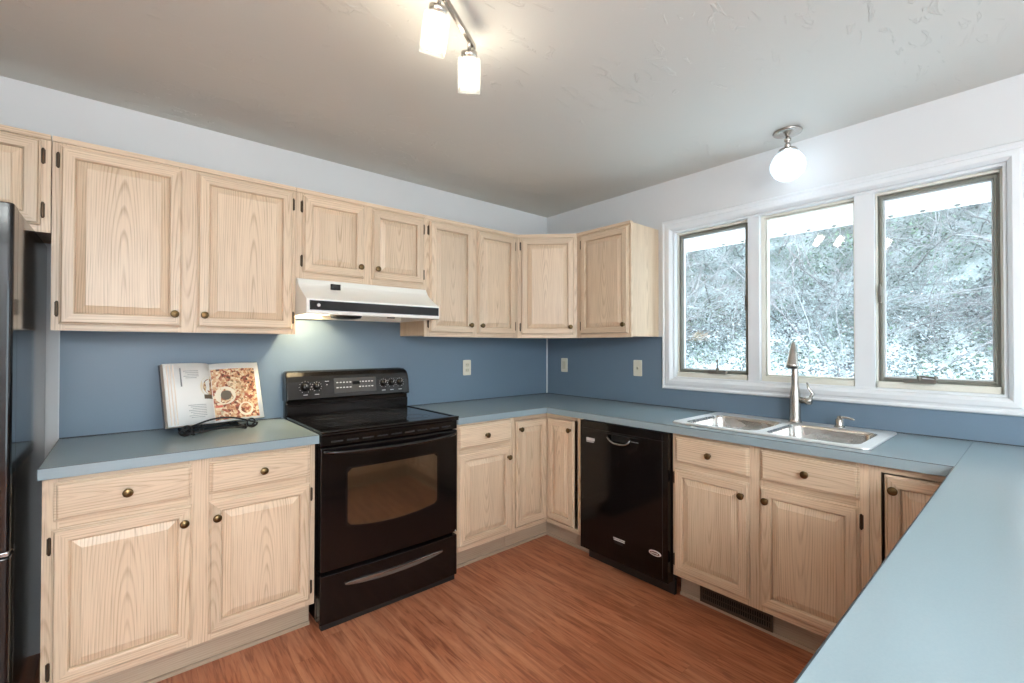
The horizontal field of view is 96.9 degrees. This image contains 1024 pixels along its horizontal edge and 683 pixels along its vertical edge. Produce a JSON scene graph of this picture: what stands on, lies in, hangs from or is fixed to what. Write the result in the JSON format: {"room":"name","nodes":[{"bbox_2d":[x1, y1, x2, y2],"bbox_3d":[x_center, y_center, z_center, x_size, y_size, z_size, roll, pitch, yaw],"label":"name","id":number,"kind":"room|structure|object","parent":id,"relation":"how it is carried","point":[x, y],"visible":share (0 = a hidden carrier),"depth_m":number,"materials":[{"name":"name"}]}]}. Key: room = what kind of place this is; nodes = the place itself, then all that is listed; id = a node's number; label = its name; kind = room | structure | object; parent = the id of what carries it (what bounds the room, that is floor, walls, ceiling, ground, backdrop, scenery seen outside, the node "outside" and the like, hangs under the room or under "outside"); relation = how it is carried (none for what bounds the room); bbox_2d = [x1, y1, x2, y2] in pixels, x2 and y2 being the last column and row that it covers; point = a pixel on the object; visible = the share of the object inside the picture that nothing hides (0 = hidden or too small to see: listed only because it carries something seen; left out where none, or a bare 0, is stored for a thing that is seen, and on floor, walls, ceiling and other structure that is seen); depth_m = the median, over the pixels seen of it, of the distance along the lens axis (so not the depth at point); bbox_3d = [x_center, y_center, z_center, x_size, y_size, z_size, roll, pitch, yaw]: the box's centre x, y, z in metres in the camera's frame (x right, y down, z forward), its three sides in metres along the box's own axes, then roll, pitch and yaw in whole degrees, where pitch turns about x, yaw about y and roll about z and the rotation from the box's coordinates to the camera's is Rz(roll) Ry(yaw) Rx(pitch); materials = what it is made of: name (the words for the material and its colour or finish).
{"room":"kitchen","nodes":[
{"label":"kitchen","id":0,"kind":"room"},
{"bbox_2d":[0,76,546,457],"bbox_3d":[-1.251,0.126,2.699,4.310,2.450,0.100,1,-1,-40],"label":"wall","id":1,"kind":"structure","parent":0,"point":[23,105],"depth_m":2.33,"materials":[{"name":"white paint"}]},
{"bbox_2d":[0,124,52,243],"bbox_3d":[-2.237,-0.611,1.552,0.951,0.378,0.370,1,-1,-40],"label":"upper cabinet","id":2,"kind":"object","parent":1,"relation":"attached to","point":[25,155],"visible":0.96,"depth_m":1.71,"materials":[{"name":"brown wood"}]},
{"bbox_2d":[50,136,296,333],"bbox_3d":[-1.537,-0.416,2.148,0.884,0.754,0.370,1,-1,-40],"label":"upper cabinet","id":3,"kind":"object","parent":1,"relation":"attached to","point":[140,243],"visible":1,"depth_m":1.98,"materials":[{"name":"beige wood"}]},
{"bbox_2d":[57,319,545,438],"bbox_3d":[-0.845,0.117,2.975,3.023,0.646,0.007,1,-1,-40],"label":"backsplash","id":4,"kind":"structure","parent":1,"relation":"attached to","point":[108,382],"depth_m":2.56,"materials":[{"name":"blue paint"}]},
{"bbox_2d":[463,360,470,374],"bbox_3d":[-0.337,0.196,3.401,0.070,0.115,0.009,1,-1,-40],"label":"wall outlet","id":5,"kind":"object","parent":4,"relation":"attached to","point":[466,363],"visible":1,"depth_m":3.40,"materials":[{"name":"beige plastic"}]},
{"bbox_2d":[296,188,424,289],"bbox_3d":[-0.916,-0.555,2.679,0.745,0.464,0.370,1,-1,-40],"label":"upper cabinet","id":6,"kind":"object","parent":1,"relation":"attached to","point":[339,239],"visible":0.98,"depth_m":2.52,"materials":[{"name":"brown wood"}]},
{"bbox_2d":[295,278,438,322],"bbox_3d":[-0.871,-0.223,2.620,0.742,0.198,0.506,1,-1,-40],"label":"range hood","id":7,"kind":"object","parent":6,"relation":"attached to","point":[314,299],"visible":0.94,"depth_m":2.46,"materials":[{"name":"white metal"}]},
{"bbox_2d":[400,215,517,337],"bbox_3d":[-0.341,-0.405,3.169,0.770,0.754,0.370,1,-1,-40],"label":"upper cabinet","id":8,"kind":"object","parent":1,"relation":"attached to","point":[471,271],"visible":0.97,"depth_m":3.01,"materials":[{"name":"beige wood"}]},
{"bbox_2d":[518,234,576,337],"bbox_3d":[0.273,-0.401,3.519,0.629,0.754,0.636,1,-1,-40],"label":"upper cabinet","id":9,"kind":"object","parent":1,"relation":"attached to","point":[547,263],"visible":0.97,"depth_m":3.28,"materials":[{"name":"brown wood"}]},
{"bbox_2d":[33,535,813,682],"bbox_3d":[0.728,1.359,0.366,4.310,0.060,6.200,1,-1,-40],"label":"floor","id":10,"kind":"structure","parent":0,"point":[542,609],"depth_m":2.05,"materials":[{"name":"brown wood"}]},
{"bbox_2d":[0,201,46,682],"bbox_3d":[-2.077,0.457,1.325,0.916,1.755,0.842,1,-1,-40],"label":"refrigerator","id":11,"kind":"object","parent":10,"relation":"on","point":[23,254],"visible":0.97,"depth_m":1.48,"materials":[{"name":"black"}]},
{"bbox_2d":[40,444,314,682],"bbox_3d":[-1.433,0.906,2.027,0.886,0.873,0.643,1,-1,-40],"label":"base cabinet","id":12,"kind":"object","parent":10,"relation":"on","point":[150,574],"visible":0.98,"depth_m":1.76,"materials":[{"name":"brown wood"}]},
{"bbox_2d":[37,418,318,480],"bbox_3d":[-1.440,0.450,2.041,0.904,0.040,0.640,1,-1,-40],"label":"countertop","id":13,"kind":"structure","parent":12,"relation":"on","point":[77,456],"depth_m":1.88,"materials":[{"name":"blue laminate"}]},
{"bbox_2d":[178,417,257,436],"bbox_3d":[-1.458,0.321,2.210,0.208,0.219,0.341,0,-1,37],"label":"cookbook stand","id":14,"kind":"object","parent":13,"relation":"on","point":[192,432],"visible":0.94,"depth_m":2.15,"materials":[{"name":"black metal"}]},
{"bbox_2d":[158,362,263,429],"bbox_3d":[-1.468,0.254,2.248,0.131,0.299,0.438,0,-1,37],"label":"cookbook","id":15,"kind":"object","parent":14,"relation":"on","point":[191,394],"visible":0.95,"depth_m":2.22,"materials":[{"name":"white paper"}]},
{"bbox_2d":[200,376,212,398],"bbox_3d":[-1.496,0.225,2.216,0.031,0.114,0.059,-21,-13,34],"label":"photograph","id":16,"kind":"object","parent":15,"relation":"attached to","point":[206,382],"depth_m":2.21,"materials":[{"name":"beige"}]},
{"bbox_2d":[210,368,259,420],"bbox_3d":[-1.413,0.264,2.318,0.017,0.258,0.201,-21,-13,34],"label":"photograph","id":17,"kind":"object","parent":15,"relation":"attached to","point":[234,392],"depth_m":2.31,"materials":[{"name":"multicoloured paper"}]},
{"bbox_2d":[282,367,458,630],"bbox_3d":[-0.789,0.758,2.550,0.760,1.180,0.695,1,-1,-40],"label":"range","id":18,"kind":"object","parent":10,"relation":"on","point":[385,525],"visible":1,"depth_m":2.33,"materials":[{"name":"black metal"}]},
{"bbox_2d":[286,405,458,436],"bbox_3d":[-0.780,0.432,2.548,0.753,0.024,0.601,1,-1,-40],"label":"cooktop","id":19,"kind":"object","parent":18,"relation":"in","point":[373,419],"depth_m":2.47,"materials":[{"name":"black glass"}]},
{"bbox_2d":[453,418,512,567],"bbox_3d":[-0.338,0.917,2.961,0.430,0.873,0.643,1,-1,-40],"label":"base cabinet","id":20,"kind":"object","parent":10,"relation":"on","point":[484,449],"visible":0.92,"depth_m":2.73,"materials":[{"name":"brown wood"}]},
{"bbox_2d":[504,413,588,552],"bbox_3d":[0.258,0.921,3.292,0.901,0.873,0.915,1,-1,-40],"label":"base cabinet","id":21,"kind":"object","parent":10,"relation":"on","point":[546,447],"visible":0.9,"depth_m":2.97,"materials":[{"name":"brown wood"}]},
{"bbox_2d":[414,393,972,476],"bbox_3d":[0.639,0.457,2.520,1.350,0.040,2.610,1,-1,-40],"label":"countertop","id":22,"kind":"structure","parent":21,"relation":"on","point":[937,456],"depth_m":2.35,"materials":[{"name":"blue laminate"}]},
{"bbox_2d":[673,412,896,449],"bbox_3d":[1.332,0.519,2.280,0.534,0.186,0.856,1,-1,-40],"label":"sink","id":23,"kind":"object","parent":22,"relation":"in","point":[851,437],"visible":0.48,"depth_m":2.28,"materials":[{"name":"silver metal"}]},
{"bbox_2d":[687,415,780,430],"bbox_3d":[1.178,0.520,2.409,0.387,0.185,0.365,1,-1,-40],"label":"basin","id":24,"kind":"object","parent":23,"relation":"in","point":[724,421],"depth_m":2.55,"materials":[{"name":"silver metal"}]},
{"bbox_2d":[767,424,876,443],"bbox_3d":[1.437,0.518,2.106,0.387,0.185,0.364,1,-1,-40],"label":"basin","id":25,"kind":"object","parent":23,"relation":"in","point":[804,431],"depth_m":2.23,"materials":[{"name":"silver metal"}]},
{"bbox_2d":[834,415,854,427],"bbox_3d":[1.631,0.397,2.231,0.046,0.058,0.099,0,-1,-1],"label":"soap dispenser","id":26,"kind":"object","parent":23,"relation":"on","point":[839,422],"visible":1,"depth_m":2.24,"materials":[{"name":"silver metal"}]},
{"bbox_2d":[786,341,813,422],"bbox_3d":[1.500,0.213,2.372,0.126,0.428,0.118,1,-1,-40],"label":"faucet","id":27,"kind":"object","parent":22,"relation":"on","point":[795,399],"visible":1,"depth_m":2.39,"materials":[{"name":"silver metal"}]},
{"bbox_2d":[581,419,677,594],"bbox_3d":[0.851,0.919,2.785,0.629,0.866,0.594,1,-1,-40],"label":"dishwasher","id":28,"kind":"object","parent":10,"relation":"on","point":[627,471],"visible":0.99,"depth_m":2.55,"materials":[{"name":"black metal"}]},
{"bbox_2d":[673,433,869,653],"bbox_3d":[1.322,0.911,2.244,0.643,0.873,0.825,1,-1,-40],"label":"base cabinet","id":29,"kind":"object","parent":10,"relation":"on","point":[784,535],"visible":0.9,"depth_m":2.01,"materials":[{"name":"brown wood"}]},
{"bbox_2d":[700,585,772,632],"bbox_3d":[1.079,1.291,2.199,0.007,0.078,0.344,1,-1,-40],"label":"floor register","id":30,"kind":"object","parent":29,"relation":"attached to","point":[759,618],"visible":0.97,"depth_m":2.19,"materials":[{"name":"brown metal"}]},
{"bbox_2d":[869,465,945,578],"bbox_3d":[1.780,0.904,1.509,0.901,0.873,0.884,1,-1,-40],"label":"base cabinet","id":31,"kind":"object","parent":10,"relation":"on","point":[896,496],"visible":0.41,"depth_m":1.69,"materials":[{"name":"brown wood"}]},
{"bbox_3d":[1.020,0.895,0.701,1.300,0.873,0.643,1,-1,-40],"label":"base cabinet","id":32,"kind":"object","parent":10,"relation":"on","visible":0},
{"bbox_2d":[793,441,1023,682],"bbox_3d":[1.437,0.440,0.825,2.337,0.040,1.008,1,-1,-40],"label":"countertop","id":33,"kind":"structure","parent":32,"relation":"on","point":[946,603],"depth_m":0.74,"materials":[{"name":"blue laminate"}]},
{"bbox_2d":[0,0,1023,217],"bbox_3d":[0.730,-1.151,0.392,4.310,0.060,6.200,1,-1,-40],"label":"ceiling","id":34,"kind":"structure","parent":0,"point":[579,103],"depth_m":1.85,"materials":[{"name":"white paint"}]},
{"bbox_2d":[418,0,480,90],"bbox_3d":[-0.264,-0.999,1.272,0.166,0.227,0.868,0,-1,19],"label":"track light","id":35,"kind":"object","parent":34,"relation":"attached to","point":[434,29],"visible":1,"depth_m":1.42,"materials":[{"name":"frosted white glass"},{"name":"brushed nickel"}]},
{"bbox_2d":[424,13,445,51],"bbox_3d":[-0.240,-0.959,1.409,0.053,0.104,0.088,0,-1,-29],"label":"diffuser","id":36,"kind":"object","parent":35,"relation":"attached to","point":[436,21],"depth_m":1.39,"materials":[{"name":"white glass"}]},
{"bbox_2d":[462,58,476,89],"bbox_3d":[-0.154,-0.956,1.625,0.053,0.103,0.088,0,-1,-5],"label":"diffuser","id":37,"kind":"object","parent":35,"relation":"attached to","point":[469,65],"depth_m":1.61,"materials":[{"name":"white glass"}]},
{"bbox_2d":[769,125,806,182],"bbox_3d":[1.443,-0.968,2.373,0.168,0.264,0.168,1,-1,-40],"label":"globe light","id":38,"kind":"object","parent":34,"relation":"hanging from","point":[788,165],"visible":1,"depth_m":2.35,"materials":[{"name":"white glass"}]},
{"bbox_2d":[547,73,1023,440],"bbox_3d":[2.311,0.119,1.730,0.150,2.450,6.000,1,-1,-40],"label":"wall","id":39,"kind":"structure","parent":0,"point":[992,114],"depth_m":2.36,"materials":[{"name":"white paint"}]},
{"bbox_2d":[546,338,547,392],"bbox_3d":[0.305,0.209,3.950,0.008,0.473,0.008,1,-1,-40],"label":"trim","id":40,"kind":"structure","parent":39,"relation":"attached to","point":[546,338],"depth_m":3.95,"materials":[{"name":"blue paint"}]},
{"bbox_2d":[576,220,658,337],"bbox_3d":[0.724,-0.403,3.191,0.370,0.754,0.461,1,-1,-40],"label":"upper cabinet","id":41,"kind":"object","parent":39,"relation":"attached to","point":[618,264],"visible":1,"depth_m":3.05,"materials":[{"name":"brown wood"}]},
{"bbox_2d":[677,220,747,379],"bbox_3d":[1.276,-0.250,2.896,0.116,0.966,0.467,1,-1,-40],"label":"window","id":42,"kind":"structure","parent":39,"relation":"in","point":[717,373],"depth_m":2.97,"materials":[{"name":"white plastic"}]},
{"bbox_2d":[548,337,1023,446],"bbox_3d":[1.473,0.200,2.588,0.007,0.476,3.595,1,-1,-40],"label":"backsplash","id":43,"kind":"structure","parent":39,"relation":"attached to","point":[598,368],"depth_m":2.92,"materials":[{"name":"blue paint"}]},
{"bbox_2d":[561,358,567,371],"bbox_3d":[0.437,0.197,3.794,0.010,0.115,0.070,1,-1,-40],"label":"light switch","id":44,"kind":"object","parent":43,"relation":"attached to","point":[564,361],"visible":1,"depth_m":3.78,"materials":[{"name":"beige plastic"}]},
{"bbox_2d":[633,360,641,375],"bbox_3d":[0.901,0.191,3.251,0.008,0.115,0.070,1,-1,-40],"label":"phone jack","id":45,"kind":"object","parent":43,"relation":"attached to","point":[637,364],"visible":1,"depth_m":3.25,"materials":[{"name":"beige plastic"}]},
{"bbox_2d":[761,198,854,385],"bbox_3d":[1.630,-0.254,2.508,0.080,0.966,0.453,1,-1,-40],"label":"window","id":46,"kind":"structure","parent":39,"relation":"in","point":[765,220],"depth_m":2.65,"materials":[{"name":"white plastic"}]},
{"bbox_2d":[686,182,990,251],"bbox_3d":[1.605,-0.828,3.108,0.548,0.189,8.000,1,-1,-40],"label":"roof eave","id":47,"kind":"object","parent":39,"relation":"attached to","point":[979,193],"visible":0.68,"depth_m":2.68,"materials":[{"name":"white"}]},
{"bbox_2d":[673,162,1008,397],"bbox_3d":[1.636,-0.253,2.525,0.148,0.989,1.523,1,-1,-40],"label":"trim","id":48,"kind":"structure","parent":39,"relation":"attached to","point":[864,202],"depth_m":2.29,"materials":[{"name":"white paint"}]},
{"bbox_2d":[662,140,1023,416],"bbox_3d":[1.569,-0.254,2.467,0.024,1.134,1.668,1,-1,-40],"label":"trim","id":49,"kind":"structure","parent":39,"relation":"attached to","point":[1012,153],"depth_m":2.14,"materials":[{"name":"white paint"}]},
{"bbox_2d":[875,168,1004,393],"bbox_3d":[1.955,-0.257,2.096,0.122,0.966,0.433,1,-1,-40],"label":"window","id":50,"kind":"structure","parent":39,"relation":"in","point":[997,385],"depth_m":2.06,"materials":[{"name":"white plastic"}]},
{"label":"outside","id":51,"kind":"structure","parent":0,"visible":0},
{"bbox_2d":[686,202,992,379],"bbox_3d":[4.257,-3.355,7.106,9.240,9.305,12.600,1,-1,-40],"label":"hill","id":52,"kind":"structure","parent":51,"point":[979,259],"depth_m":5.43,"materials":[{"name":"white snow"}]},
{"bbox_2d":[686,259,744,351],"bbox_3d":[1.597,-0.403,4.695,1.635,2.342,1.111,0,-1,-29],"label":"bare sapling","id":53,"kind":"object","parent":52,"relation":"on","point":[744,259],"visible":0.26,"depth_m":4.76,"materials":[{"name":"grey plant"}]},
{"bbox_2d":[713,248,849,369],"bbox_3d":[2.583,-0.028,4.462,1.477,1.878,0.891,0,-1,-30],"label":"bare sapling","id":54,"kind":"object","parent":52,"relation":"on","point":[742,248],"visible":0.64,"depth_m":4.54,"materials":[{"name":"grey plant"}]},
{"bbox_2d":[703,240,891,377],"bbox_3d":[2.280,-0.308,3.748,1.182,2.463,1.313,1,-1,-40],"label":"bare sapling","id":55,"kind":"object","parent":52,"relation":"on","point":[834,240],"visible":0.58,"depth_m":3.70,"materials":[{"name":"grey plant"}]},
{"bbox_2d":[686,202,992,379],"bbox_3d":[3.730,-1.810,6.324,5.694,6.382,10.336,1,-1,-44],"label":"thicket","id":56,"kind":"object","parent":52,"relation":"on","point":[949,312],"visible":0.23,"depth_m":4.83,"materials":[{"name":"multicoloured plant"}]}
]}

